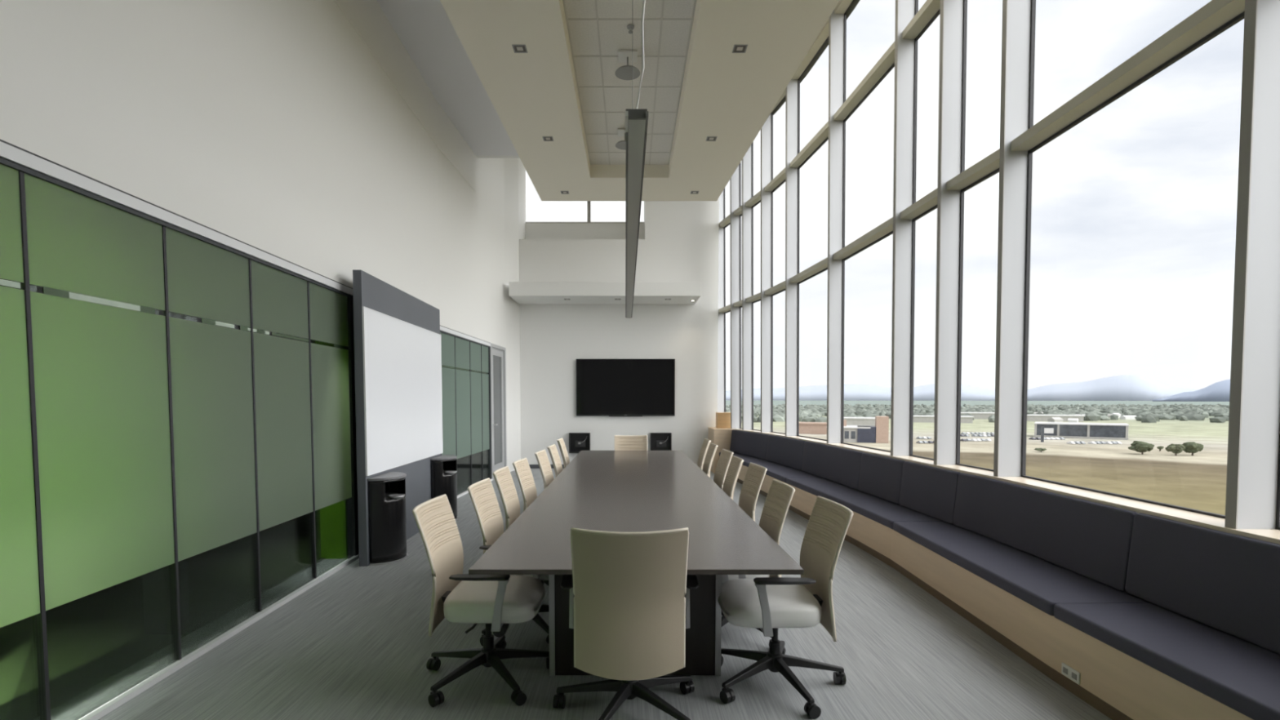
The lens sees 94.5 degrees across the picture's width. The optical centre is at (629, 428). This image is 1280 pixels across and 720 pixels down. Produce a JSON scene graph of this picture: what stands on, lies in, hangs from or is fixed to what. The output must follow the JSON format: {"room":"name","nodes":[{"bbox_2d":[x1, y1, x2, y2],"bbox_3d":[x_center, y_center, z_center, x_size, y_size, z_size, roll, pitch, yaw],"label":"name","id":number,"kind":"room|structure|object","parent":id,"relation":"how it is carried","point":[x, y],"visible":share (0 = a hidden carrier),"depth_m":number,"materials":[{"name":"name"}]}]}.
{"room":"conference room","nodes":[
{"label":"conference room","id":0,"kind":"room"},
{"bbox_2d":[0,278,43,293],"bbox_3d":[-4.550,-0.189,7.750,0.100,2.620,9.500,0,3,0],"label":"wall","id":1,"kind":"structure","parent":0,"point":[35,288],"depth_m":4.48,"materials":[{"name":"grey"}]},
{"bbox_2d":[0,0,525,471],"bbox_3d":[-2.581,-2.384,4.739,0.478,7.300,17.700,0,3,0],"label":"wall","id":2,"kind":"structure","parent":0,"point":[272,126],"depth_m":4.32,"materials":[{"name":"white paint"}]},
{"bbox_2d":[333,0,475,191],"bbox_3d":[-2.533,-3.640,2.876,0.398,0.070,14.100,0,3,0],"label":"trim","id":3,"kind":"structure","parent":2,"relation":"attached to","point":[338,2],"depth_m":6.56,"materials":[{"name":"white paint"}]},
{"bbox_2d":[476,155,519,158],"bbox_3d":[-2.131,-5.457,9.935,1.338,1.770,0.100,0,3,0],"label":"trim","id":4,"kind":"structure","parent":2,"relation":"attached to","point":[477,157],"depth_m":9.99,"materials":[{"name":"white paint"}]},
{"bbox_2d":[490,342,506,479],"bbox_3d":[-2.600,-0.324,11.443,0.217,2.530,1.050,0,3,0],"label":"door","id":5,"kind":"structure","parent":2,"relation":"in","point":[498,353],"depth_m":11.54,"materials":[{"name":"grey metal"}]},
{"bbox_2d":[377,0,518,155],"bbox_3d":[-2.106,-4.280,2.970,1.288,0.100,14.350,0,3,0],"label":"ceiling","id":6,"kind":"structure","parent":0,"point":[424,28],"depth_m":7.40,"materials":[{"name":"white paint"}]},
{"bbox_2d":[0,468,1111,719],"bbox_3d":[-1.450,1.350,5.022,10.100,0.212,18.500,0,3,0],"label":"floor","id":7,"kind":"structure","parent":0,"point":[357,644],"depth_m":3.31,"materials":[{"name":"grey carpet"}]},
{"bbox_2d":[0,139,359,719],"bbox_3d":[-2.501,0.197,0.790,0.342,2.530,9.560,0,3,0],"label":"glass wall","id":8,"kind":"structure","parent":7,"relation":"on","point":[178,428],"depth_m":3.11,"materials":[{"name":"green glass"}]},
{"bbox_2d":[352,293,359,554],"bbox_3d":[-2.620,-0.019,5.661,0.105,2.485,0.190,0,3,0],"label":"trim","id":9,"kind":"structure","parent":8,"relation":"attached to","point":[353,293],"depth_m":5.56,"materials":[{"name":"grey metal"}]},
{"bbox_2d":[368,471,408,565],"bbox_3d":[-2.221,0.834,5.570,0.265,0.790,0.494,0,3,-1],"label":"litter bin","id":10,"kind":"object","parent":7,"relation":"on","point":[387,491],"visible":1,"depth_m":5.40,"materials":[{"name":"black metal"}]},
{"bbox_2d":[388,493,404,499],"bbox_3d":[-2.159,0.639,5.492,0.144,0.037,0.144,0,3,-1],"label":"tray","id":11,"kind":"object","parent":10,"relation":"on","point":[394,496],"depth_m":5.47,"materials":[{"name":"silver metal"}]},
{"bbox_2d":[352,270,441,566],"bbox_3d":[-2.417,-0.130,6.405,0.075,2.633,2.311,0,3,-1],"label":"wall panel","id":12,"kind":"object","parent":7,"relation":"on","point":[370,291],"visible":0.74,"depth_m":5.54,"materials":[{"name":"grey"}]},
{"bbox_2d":[361,306,443,475],"bbox_3d":[-2.372,-0.378,6.394,0.018,1.502,2.311,0,3,-1],"label":"whiteboard","id":13,"kind":"object","parent":12,"relation":"attached to","point":[402,360],"visible":1,"depth_m":6.05,"materials":[{"name":"white plastic"}]},
{"bbox_2d":[431,454,457,520],"bbox_3d":[-2.261,0.746,7.368,0.265,0.790,0.494,0,3,-1],"label":"litter bin","id":14,"kind":"object","parent":7,"relation":"on","point":[443,467],"visible":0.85,"depth_m":7.21,"materials":[{"name":"black metal"}]},
{"bbox_2d":[444,471,457,474],"bbox_3d":[-2.200,0.551,7.290,0.144,0.037,0.144,0,3,-1],"label":"tray","id":15,"kind":"object","parent":14,"relation":"on","point":[446,472],"depth_m":7.25,"materials":[{"name":"silver metal"}]},
{"bbox_2d":[440,324,493,497],"bbox_3d":[-2.638,-0.227,9.460,0.203,2.530,2.920,0,3,0],"label":"glass wall","id":16,"kind":"structure","parent":7,"relation":"on","point":[465,358],"depth_m":9.53,"materials":[{"name":"green glass"}]},
{"bbox_2d":[412,493,549,706],"bbox_3d":[-0.761,0.866,3.187,0.717,0.957,0.692,0,3,0],"label":"office chair","id":17,"kind":"object","parent":7,"relation":"on","point":[500,601],"visible":0.95,"depth_m":3.08,"materials":[{"name":"beige fabric"}]},
{"bbox_2d":[467,477,549,646],"bbox_3d":[-0.677,0.831,3.887,0.717,0.957,0.693,0,3,0],"label":"office chair","id":18,"kind":"object","parent":7,"relation":"on","point":[482,493],"visible":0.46,"depth_m":3.90,"materials":[{"name":"beige fabric"}]},
{"bbox_2d":[492,466,548,586],"bbox_3d":[-0.688,0.796,4.617,0.717,0.957,0.694,0,3,-1],"label":"office chair","id":19,"kind":"object","parent":7,"relation":"on","point":[503,477],"visible":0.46,"depth_m":4.67,"materials":[{"name":"beige fabric"}]},
{"bbox_2d":[512,457,537,511],"bbox_3d":[-0.677,0.763,5.282,0.715,0.957,0.698,0,3,2],"label":"office chair","id":20,"kind":"object","parent":7,"relation":"on","point":[522,469],"visible":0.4,"depth_m":5.35,"materials":[{"name":"beige fabric"}]},
{"bbox_2d":[534,449,554,489],"bbox_3d":[-0.625,0.719,6.194,0.717,0.957,0.693,0,3,1],"label":"office chair","id":21,"kind":"object","parent":7,"relation":"on","point":[541,456],"visible":0.3,"depth_m":6.27,"materials":[{"name":"beige fabric"}]},
{"bbox_2d":[546,444,563,477],"bbox_3d":[-0.609,0.681,6.963,0.717,0.957,0.692,0,3,-1],"label":"office chair","id":22,"kind":"object","parent":7,"relation":"on","point":[553,451],"visible":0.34,"depth_m":7.04,"materials":[{"name":"beige fabric"}]},
{"bbox_2d":[556,437,569,469],"bbox_3d":[-0.640,0.624,8.122,0.717,0.957,0.694,0,3,-2],"label":"office chair","id":23,"kind":"object","parent":7,"relation":"on","point":[561,443],"visible":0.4,"depth_m":8.19,"materials":[{"name":"beige fabric"}]},
{"bbox_2d":[552,527,698,719],"bbox_3d":[-0.020,0.883,2.832,0.699,0.957,0.717,0,3,0],"label":"office chair","id":24,"kind":"object","parent":7,"relation":"on","point":[629,607],"visible":0.99,"depth_m":2.56,"materials":[{"name":"beige fabric"}]},
{"bbox_2d":[613,435,647,450],"bbox_3d":[0.016,0.596,8.702,0.717,0.957,0.689,0,3,0],"label":"office chair","id":25,"kind":"object","parent":7,"relation":"on","point":[621,442],"visible":0.27,"depth_m":8.95,"materials":[{"name":"beige fabric"}]},
{"bbox_2d":[468,450,804,675],"bbox_3d":[0.030,0.851,5.738,1.500,0.740,6.160,0,3,0],"label":"conference table","id":26,"kind":"object","parent":7,"relation":"on","point":[604,491],"visible":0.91,"depth_m":3.46,"materials":[{"name":"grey laminate"}]},
{"bbox_2d":[697,438,711,469],"bbox_3d":[0.740,0.630,8.012,0.717,0.957,0.693,0,3,1],"label":"office chair","id":27,"kind":"object","parent":7,"relation":"on","point":[706,442],"visible":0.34,"depth_m":8.10,"materials":[{"name":"beige fabric"}]},
{"bbox_2d":[702,442,718,477],"bbox_3d":[0.711,0.670,7.193,0.717,0.957,0.694,0,3,1],"label":"office chair","id":28,"kind":"object","parent":7,"relation":"on","point":[712,449],"visible":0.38,"depth_m":7.27,"materials":[{"name":"beige fabric"}]},
{"bbox_2d":[713,448,733,489],"bbox_3d":[0.729,0.715,6.274,0.717,0.957,0.693,0,3,-1],"label":"office chair","id":29,"kind":"object","parent":7,"relation":"on","point":[726,455],"visible":0.27,"depth_m":6.35,"materials":[{"name":"beige fabric"}]},
{"bbox_2d":[722,455,743,499],"bbox_3d":[0.695,0.751,5.525,0.717,0.957,0.693,0,3,2],"label":"office chair","id":30,"kind":"object","parent":7,"relation":"on","point":[735,464],"visible":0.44,"depth_m":5.59,"materials":[{"name":"beige fabric"}]},
{"bbox_2d":[738,462,767,521],"bbox_3d":[0.748,0.783,4.876,0.717,0.957,0.693,0,3,-2],"label":"office chair","id":31,"kind":"object","parent":7,"relation":"on","point":[755,474],"visible":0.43,"depth_m":4.93,"materials":[{"name":"beige fabric"}]},
{"bbox_2d":[720,479,795,643],"bbox_3d":[0.681,0.834,3.827,0.717,0.957,0.694,0,3,0],"label":"office chair","id":32,"kind":"object","parent":7,"relation":"on","point":[780,495],"visible":0.36,"depth_m":3.83,"materials":[{"name":"beige fabric"}]},
{"bbox_2d":[718,495,853,719],"bbox_3d":[0.790,0.870,3.105,0.688,0.957,0.717,0,3,0],"label":"office chair","id":33,"kind":"object","parent":7,"relation":"on","point":[768,604],"visible":0.94,"depth_m":3.03,"materials":[{"name":"beige fabric"}]},
{"bbox_2d":[708,426,1253,719],"bbox_3d":[2.259,0.837,4.436,1.117,0.895,16.780,0,3,0],"label":"window bench","id":34,"kind":"object","parent":7,"relation":"on","point":[1117,685],"visible":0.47,"depth_m":3.27,"materials":[{"name":"brown wood"}]},
{"bbox_2d":[715,412,730,428],"bbox_3d":[1.980,-0.166,12.457,0.304,0.325,0.264,0,3,0],"label":"box","id":35,"kind":"object","parent":34,"relation":"on","point":[722,419],"visible":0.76,"depth_m":12.33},
{"bbox_2d":[719,452,820,482],"bbox_3d":[2.232,0.615,9.989,0.864,0.075,3.889,0,3,0],"label":"seat cushion","id":36,"kind":"object","parent":34,"relation":"on","point":[780,472],"visible":0.49,"depth_m":8.94,"materials":[{"name":"grey fabric"}]},
{"bbox_2d":[729,430,768,460],"bbox_3d":[2.226,0.297,11.100,0.411,0.448,1.639,0,3,0],"label":"cushion","id":37,"kind":"object","parent":36,"relation":"on","point":[743,442],"visible":0.91,"depth_m":11.06,"materials":[{"name":"grey fabric"}]},
{"bbox_2d":[765,435,804,471],"bbox_3d":[2.482,0.375,9.505,0.253,0.448,1.544,0,3,0],"label":"cushion","id":38,"kind":"object","parent":36,"relation":"on","point":[786,451],"visible":0.91,"depth_m":9.43,"materials":[{"name":"grey fabric"}]},
{"bbox_2d":[786,477,942,528],"bbox_3d":[2.453,0.781,6.606,0.664,0.075,2.874,0,3,0],"label":"seat cushion","id":39,"kind":"object","parent":34,"relation":"on","point":[882,511],"visible":0.67,"depth_m":6.16,"materials":[{"name":"grey fabric"}]},
{"bbox_2d":[801,440,862,490],"bbox_3d":[2.631,0.458,7.807,0.198,0.448,1.844,0,3,0],"label":"cushion","id":40,"kind":"object","parent":39,"relation":"on","point":[839,465],"visible":0.9,"depth_m":7.66,"materials":[{"name":"grey fabric"}]},
{"bbox_2d":[857,452,904,505],"bbox_3d":[2.712,0.527,6.398,0.115,0.448,0.964,0,3,0],"label":"cushion","id":41,"kind":"object","parent":39,"relation":"on","point":[880,477],"visible":0.91,"depth_m":6.35,"materials":[{"name":"grey fabric"}]},
{"bbox_2d":[899,461,960,524],"bbox_3d":[2.747,0.574,5.449,0.109,0.448,0.924,0,3,0],"label":"cushion","id":42,"kind":"object","parent":39,"relation":"on","point":[928,491],"visible":0.94,"depth_m":5.38,"materials":[{"name":"grey fabric"}]},
{"bbox_2d":[893,521,1150,616],"bbox_3d":[2.511,0.902,4.134,0.602,0.075,2.064,0,3,0],"label":"seat cushion","id":43,"kind":"object","parent":34,"relation":"on","point":[1042,584],"visible":0.75,"depth_m":3.75,"materials":[{"name":"grey fabric"}]},
{"bbox_2d":[953,472,1137,591],"bbox_3d":[2.766,0.639,4.111,0.109,0.448,1.744,0,3,0],"label":"cushion","id":44,"kind":"object","parent":43,"relation":"on","point":[1090,540],"visible":0.95,"depth_m":3.84,"materials":[{"name":"grey fabric"}]},
{"bbox_2d":[1061,662,1079,684],"bbox_3d":[2.230,1.240,2.994,0.010,0.060,0.120,0,3,0],"label":"power outlet","id":45,"kind":"object","parent":34,"relation":"attached to","point":[1068,672],"visible":1,"depth_m":2.99,"materials":[{"name":"white plastic"}]},
{"bbox_2d":[1062,666,1067,675],"bbox_3d":[2.227,1.239,3.024,0.004,0.028,0.032,0,3,0],"label":"socket","id":46,"kind":"object","parent":45,"relation":"attached to","point":[1064,668],"depth_m":3.02,"materials":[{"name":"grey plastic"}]},
{"bbox_2d":[1071,671,1076,679],"bbox_3d":[2.227,1.242,2.964,0.004,0.028,0.032,0,3,0],"label":"socket","id":47,"kind":"object","parent":45,"relation":"attached to","point":[1073,673],"depth_m":2.96,"materials":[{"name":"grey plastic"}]},
{"bbox_2d":[1053,603,1279,719],"bbox_3d":[2.492,1.004,2.051,0.566,0.075,2.094,0,3,0],"label":"seat cushion","id":48,"kind":"object","parent":34,"relation":"on","point":[1243,676],"visible":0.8,"depth_m":2.52,"materials":[{"name":"grey fabric"}]},
{"bbox_2d":[1124,512,1279,654],"bbox_3d":[2.739,0.731,2.238,0.097,0.448,1.994,0,3,0],"label":"cushion","id":49,"kind":"object","parent":48,"relation":"on","point":[1227,583],"visible":1,"depth_m":2.77,"materials":[{"name":"grey fabric"}]},
{"bbox_2d":[519,197,719,464],"bbox_3d":[-0.350,-2.797,13.179,4.500,7.300,1.000,0,3,0],"label":"wall","id":50,"kind":"structure","parent":0,"point":[678,240],"depth_m":12.72,"materials":[{"name":"white paint"}]},
{"bbox_2d":[528,464,563,468],"bbox_3d":[-0.330,0.831,12.848,3.900,0.085,0.015,0,3,0],"label":"baseboard","id":51,"kind":"structure","parent":50,"relation":"attached to","point":[531,466],"depth_m":12.84,"materials":[{"name":"grey rubber"}]},
{"bbox_2d":[568,432,590,453],"bbox_3d":[-1.075,0.317,12.761,0.450,0.430,0.140,0,3,0],"label":"equipment box","id":52,"kind":"object","parent":50,"relation":"attached to","point":[578,442],"visible":0.95,"depth_m":12.81,"materials":[{"name":"black plastic"}]},
{"bbox_2d":[525,200,644,222],"bbox_3d":[-1.085,-5.541,13.395,2.830,1.840,0.100,0,3,0],"label":"window","id":53,"kind":"structure","parent":50,"relation":"in","point":[588,202],"depth_m":13.41,"materials":[{"name":"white metal"}]},
{"bbox_2d":[508,281,701,304],"bbox_3d":[-0.485,-2.762,12.155,3.770,0.270,1.050,0,3,0],"label":"soffit","id":54,"kind":"structure","parent":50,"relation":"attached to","point":[522,292],"depth_m":11.63,"materials":[{"name":"white paint"}]},
{"bbox_2d":[576,359,675,416],"bbox_3d":[-0.086,-0.869,12.730,2.120,1.232,0.079,0,3,0],"label":"television","id":55,"kind":"object","parent":50,"relation":"attached to","point":[604,387],"visible":1,"depth_m":12.69,"materials":[{"name":"black plastic"}]},
{"bbox_2d":[650,432,671,450],"bbox_3d":[0.675,0.317,12.761,0.450,0.430,0.140,0,3,0],"label":"equipment box","id":56,"kind":"object","parent":50,"relation":"attached to","point":[659,441],"visible":0.92,"depth_m":12.81,"materials":[{"name":"black plastic"}]},
{"bbox_2d":[440,0,839,200],"bbox_3d":[0.260,-4.750,2.946,4.141,2.400,14.350,0,3,0],"label":"ceiling","id":57,"kind":"structure","parent":0,"point":[566,88],"depth_m":6.40,"materials":[{"name":"white paint"}]},
{"bbox_2d":[511,44,527,53],"bbox_3d":[-1.065,-3.684,5.747,0.130,0.006,0.130,0,3,0],"label":"recessed light","id":58,"kind":"object","parent":57,"relation":"in","point":[517,48],"visible":1,"depth_m":5.75,"materials":[{"name":"grey plastic"}]},
{"bbox_2d":[542,136,553,141],"bbox_3d":[-1.065,-3.781,7.734,0.130,0.006,0.130,0,3,0],"label":"recessed light","id":59,"kind":"object","parent":57,"relation":"in","point":[544,138],"visible":1,"depth_m":7.73,"materials":[{"name":"grey plastic"}]},
{"bbox_2d":[560,191,568,194],"bbox_3d":[-1.065,-3.880,9.742,0.130,0.006,0.130,0,3,0],"label":"recessed light","id":60,"kind":"object","parent":57,"relation":"in","point":[562,192],"visible":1,"depth_m":9.75,"materials":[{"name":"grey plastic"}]},
{"bbox_2d":[615,128,626,150],"bbox_3d":[-0.060,-3.896,7.969,0.266,0.185,0.266,0,3,0],"label":"ceiling speaker","id":61,"kind":"object","parent":57,"relation":"attached to","point":[621,144],"visible":0.6,"depth_m":7.95,"materials":[{"name":"white plastic"}]},
{"bbox_2d":[614,49,639,79],"bbox_3d":[-0.020,-3.810,6.201,0.266,0.185,0.266,0,3,0],"label":"ceiling speaker","id":62,"kind":"object","parent":57,"relation":"attached to","point":[627,72],"visible":1,"depth_m":6.19,"materials":[{"name":"white plastic"}]},
{"bbox_2d":[626,24,634,34],"bbox_3d":[0.010,-3.851,5.719,0.070,0.056,0.070,0,3,0],"label":"sprinkler","id":63,"kind":"object","parent":57,"relation":"attached to","point":[630,27],"visible":1,"depth_m":5.71,"materials":[{"name":"grey metal"}]},
{"bbox_2d":[625,0,648,318],"bbox_3d":[0.009,-2.658,5.467,0.099,2.426,6.120,0,3,0],"label":"linear pendant","id":64,"kind":"object","parent":57,"relation":"hanging from","point":[636,120],"visible":1,"depth_m":3.20,"materials":[{"name":"grey metal"}]},
{"bbox_2d":[690,191,698,194],"bbox_3d":[1.070,-3.880,9.742,0.130,0.006,0.130,0,3,0],"label":"recessed light","id":65,"kind":"object","parent":57,"relation":"in","point":[691,192],"visible":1,"depth_m":9.73,"materials":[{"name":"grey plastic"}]},
{"bbox_2d":[706,136,717,141],"bbox_3d":[1.070,-3.781,7.734,0.130,0.006,0.130,0,3,0],"label":"recessed light","id":66,"kind":"object","parent":57,"relation":"in","point":[708,138],"visible":1,"depth_m":7.73,"materials":[{"name":"grey plastic"}]},
{"bbox_2d":[732,44,747,53],"bbox_3d":[1.070,-3.684,5.747,0.130,0.006,0.130,0,3,0],"label":"recessed light","id":67,"kind":"object","parent":57,"relation":"in","point":[737,48],"visible":1,"depth_m":5.75,"materials":[{"name":"grey plastic"}]},
{"bbox_3d":[2.585,-2.372,4.484,1.254,7.300,17.192,0,3,0],"label":"wall","id":68,"kind":"structure","parent":0,"visible":0},
{"bbox_2d":[717,189,724,412],"bbox_3d":[1.933,-3.231,12.838,0.318,6.400,0.246,0,3,0],"label":"window","id":69,"kind":"structure","parent":68,"relation":"in","point":[721,236],"depth_m":12.79,"materials":[{"name":"metal"}]},
{"bbox_2d":[718,164,739,428],"bbox_3d":[2.082,-3.207,12.345,0.391,6.400,0.869,0,3,0],"label":"window","id":70,"kind":"structure","parent":68,"relation":"in","point":[733,220],"depth_m":11.98,"materials":[{"name":"metal"}]},
{"bbox_2d":[733,144,751,430],"bbox_3d":[2.240,-3.174,11.666,0.344,6.400,0.588,0,3,0],"label":"window","id":71,"kind":"structure","parent":68,"relation":"in","point":[745,211],"depth_m":11.45,"materials":[{"name":"metal"}]},
{"bbox_2d":[745,112,771,432],"bbox_3d":[2.398,-3.141,10.992,0.389,6.400,0.858,0,3,0],"label":"window","id":72,"kind":"structure","parent":68,"relation":"in","point":[763,197],"depth_m":10.63,"materials":[{"name":"metal"}]},
{"bbox_2d":[764,79,798,435],"bbox_3d":[2.567,-3.094,10.039,0.371,6.400,1.125,0,3,0],"label":"window","id":73,"kind":"structure","parent":68,"relation":"in","point":[788,175],"depth_m":9.54,"materials":[{"name":"metal"}]},
{"bbox_2d":[773,0,859,115],"bbox_3d":[2.478,-5.683,4.313,1.262,0.670,17.173,0,3,0],"label":"trim","id":74,"kind":"structure","parent":68,"relation":"attached to","point":[856,2],"depth_m":8.86,"materials":[{"name":"grey"}]},
{"bbox_2d":[789,9,844,443],"bbox_3d":[2.722,-3.028,8.695,0.364,6.400,1.616,0,3,0],"label":"window","id":75,"kind":"structure","parent":68,"relation":"in","point":[833,31],"depth_m":7.96,"materials":[{"name":"metal"}]},
{"bbox_2d":[833,0,915,455],"bbox_3d":[2.842,-2.946,7.010,0.306,6.400,1.790,0,3,0],"label":"window","id":76,"kind":"structure","parent":68,"relation":"in","point":[900,55],"depth_m":6.21,"materials":[{"name":"metal"}]},
{"bbox_2d":[900,0,963,464],"bbox_3d":[2.876,-2.881,5.692,0.278,6.400,0.868,0,3,0],"label":"window","id":77,"kind":"structure","parent":68,"relation":"in","point":[947,202],"depth_m":5.35,"materials":[{"name":"metal"}]},
{"bbox_2d":[946,0,1031,476],"bbox_3d":[2.918,-2.840,4.847,0.278,6.400,0.841,0,3,0],"label":"window","id":78,"kind":"structure","parent":68,"relation":"in","point":[1011,166],"depth_m":4.52,"materials":[{"name":"metal"}]},
{"bbox_2d":[725,427,1279,544],"bbox_3d":[2.475,0.401,4.488,1.195,0.040,16.926,0,3,0],"label":"window sill","id":79,"kind":"structure","parent":68,"relation":"attached to","point":[1273,535],"depth_m":3.62,"materials":[{"name":"white paint"}]},
{"bbox_2d":[1010,0,1279,528],"bbox_3d":[2.896,-2.775,3.504,0.323,6.400,1.850,0,3,0],"label":"window","id":80,"kind":"structure","parent":68,"relation":"in","point":[1254,418],"depth_m":2.71,"materials":[{"name":"metal"}]},
{"bbox_2d":[1275,431,1279,529],"bbox_3d":[2.868,-2.689,1.752,0.288,6.400,1.662,0,3,0],"label":"window","id":81,"kind":"structure","parent":68,"relation":"in","point":[1277,508],"depth_m":2.72,"materials":[{"name":"metal"}]},
{"label":"outside","id":82,"kind":"structure","parent":0,"visible":0},
{"bbox_2d":[725,400,1229,515],"bbox_3d":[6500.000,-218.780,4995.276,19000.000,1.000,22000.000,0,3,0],"label":"ground","id":83,"kind":"structure","parent":82,"point":[1197,481],"depth_m":265.08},
{"bbox_2d":[799,422,826,434],"bbox_3d":[135.392,-0.031,430.512,28.000,8.000,16.000,1,3,25],"label":"building","id":84,"kind":"structure","parent":83,"relation":"on","point":[806,428],"depth_m":424.63,"materials":[{"name":"beige brick"}]},
{"bbox_2d":[826,416,888,443],"bbox_3d":[134.728,0.347,351.145,33.500,15.000,20.000,1,3,20],"label":"brick building","id":85,"kind":"structure","parent":83,"relation":"on","point":[878,433],"depth_m":340.12,"materials":[{"name":"brick"}]},
{"bbox_2d":[844,417,875,426],"bbox_3d":[202.378,-4.926,520.381,32.000,9.000,16.000,1,3,25],"label":"building","id":86,"kind":"structure","parent":83,"relation":"on","point":[870,421],"depth_m":513.96,"materials":[{"name":"concrete"}]},
{"bbox_2d":[913,415,973,422],"bbox_3d":[335.568,-9.790,640.286,62.000,7.000,22.000,1,3,25],"label":"building","id":87,"kind":"structure","parent":83,"relation":"on","point":[927,419],"depth_m":635.74,"materials":[{"name":"concrete"}]},
{"bbox_2d":[725,374,1199,400],"bbox_3d":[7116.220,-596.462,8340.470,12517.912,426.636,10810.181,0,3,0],"label":"hills","id":88,"kind":"structure","parent":83,"relation":"on","point":[1129,387],"depth_m":8883.94,"materials":[{"name":"blue"}]},
{"bbox_2d":[725,403,1229,422],"bbox_3d":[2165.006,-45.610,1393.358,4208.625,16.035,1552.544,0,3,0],"label":"trees","id":89,"kind":"object","parent":83,"relation":"on","point":[1145,413],"visible":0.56,"depth_m":919.60,"materials":[{"name":"green plant"}]},
{"bbox_2d":[960,412,995,418],"bbox_3d":[449.838,-16.151,760.118,50.000,8.000,24.000,1,3,25],"label":"building","id":90,"kind":"structure","parent":83,"relation":"on","point":[976,415],"depth_m":750.19,"materials":[{"name":"concrete"}]},
{"bbox_2d":[1034,448,1046,452],"bbox_3d":[194.542,10.370,280.594,4.333,1.986,4.637,0,3,0],"label":"tree","id":91,"kind":"object","parent":83,"relation":"on","point":[1040,450],"visible":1,"depth_m":279.61,"materials":[{"name":"green plant"}]},
{"bbox_2d":[1040,426,1053,442],"bbox_3d":[242.982,3.777,344.471,5.900,8.800,1.000,2,3,30],"label":"pylon sign","id":92,"kind":"object","parent":83,"relation":"on","point":[1043,430],"visible":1,"depth_m":344.80,"materials":[{"name":"white plastic"}]},
{"bbox_2d":[1047,417,1062,422],"bbox_3d":[441.443,-8.201,613.893,11.106,6.404,9.000,0,3,-10],"label":"house","id":93,"kind":"structure","parent":83,"relation":"on","point":[1051,419],"depth_m":611.16,"materials":[{"name":"concrete"}]},
{"bbox_2d":[1026,414,1084,422],"bbox_3d":[480.595,-11.744,680.238,64.000,7.000,24.000,1,3,25],"label":"building","id":94,"kind":"structure","parent":83,"relation":"on","point":[1029,417],"depth_m":670.99,"materials":[{"name":"concrete"}]},
{"bbox_2d":[1067,417,1079,422],"bbox_3d":[471.080,-8.051,628.690,9.040,4.660,9.000,2,4,41],"label":"house","id":95,"kind":"structure","parent":83,"relation":"on","point":[1069,420],"depth_m":626.50,"materials":[{"name":"white"}]},
{"bbox_2d":[1033,422,1128,439],"bbox_3d":[293.000,1.469,385.532,48.000,9.400,20.000,2,4,37],"label":"office building","id":96,"kind":"structure","parent":83,"relation":"on","point":[1061,429],"depth_m":376.94,"materials":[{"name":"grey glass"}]},
{"bbox_2d":[1120,415,1136,419],"bbox_3d":[617.823,-13.227,732.501,16.860,4.857,9.000,0,3,-2],"label":"house","id":97,"kind":"structure","parent":83,"relation":"on","point":[1122,417],"depth_m":729.06,"materials":[{"name":"white"}]},
{"bbox_2d":[1128,440,1155,454],"bbox_3d":[233.216,8.878,268.993,9.093,6.024,8.695,0,3,0],"label":"tree","id":98,"kind":"object","parent":83,"relation":"on","point":[1139,446],"visible":1,"depth_m":267.49,"materials":[{"name":"green plant"}]},
{"bbox_2d":[1156,445,1164,451],"bbox_3d":[256.292,9.838,285.680,2.985,2.526,2.552,0,3,0],"label":"tree","id":99,"kind":"object","parent":83,"relation":"on","point":[1159,447],"visible":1,"depth_m":285.12,"materials":[{"name":"green plant"}]},
{"bbox_2d":[1164,443,1185,455],"bbox_3d":[242.049,9.546,262.606,6.287,5.316,6.462,0,3,0],"label":"tree","id":100,"kind":"object","parent":83,"relation":"on","point":[1175,448],"visible":1,"depth_m":261.48,"materials":[{"name":"green plant"}]},
{"bbox_2d":[1152,379,1230,401],"bbox_3d":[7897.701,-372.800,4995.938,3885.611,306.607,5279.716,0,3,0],"label":"hills","id":101,"kind":"structure","parent":83,"relation":"on","point":[1220,391],"depth_m":6624.59,"materials":[{"name":"blue"}]},
{"bbox_2d":[1182,441,1203,455],"bbox_3d":[249.936,9.098,263.179,6.716,6.149,6.931,0,3,0],"label":"tree","id":102,"kind":"object","parent":83,"relation":"on","point":[1192,447],"visible":0.93,"depth_m":261.04,"materials":[{"name":"green plant"}]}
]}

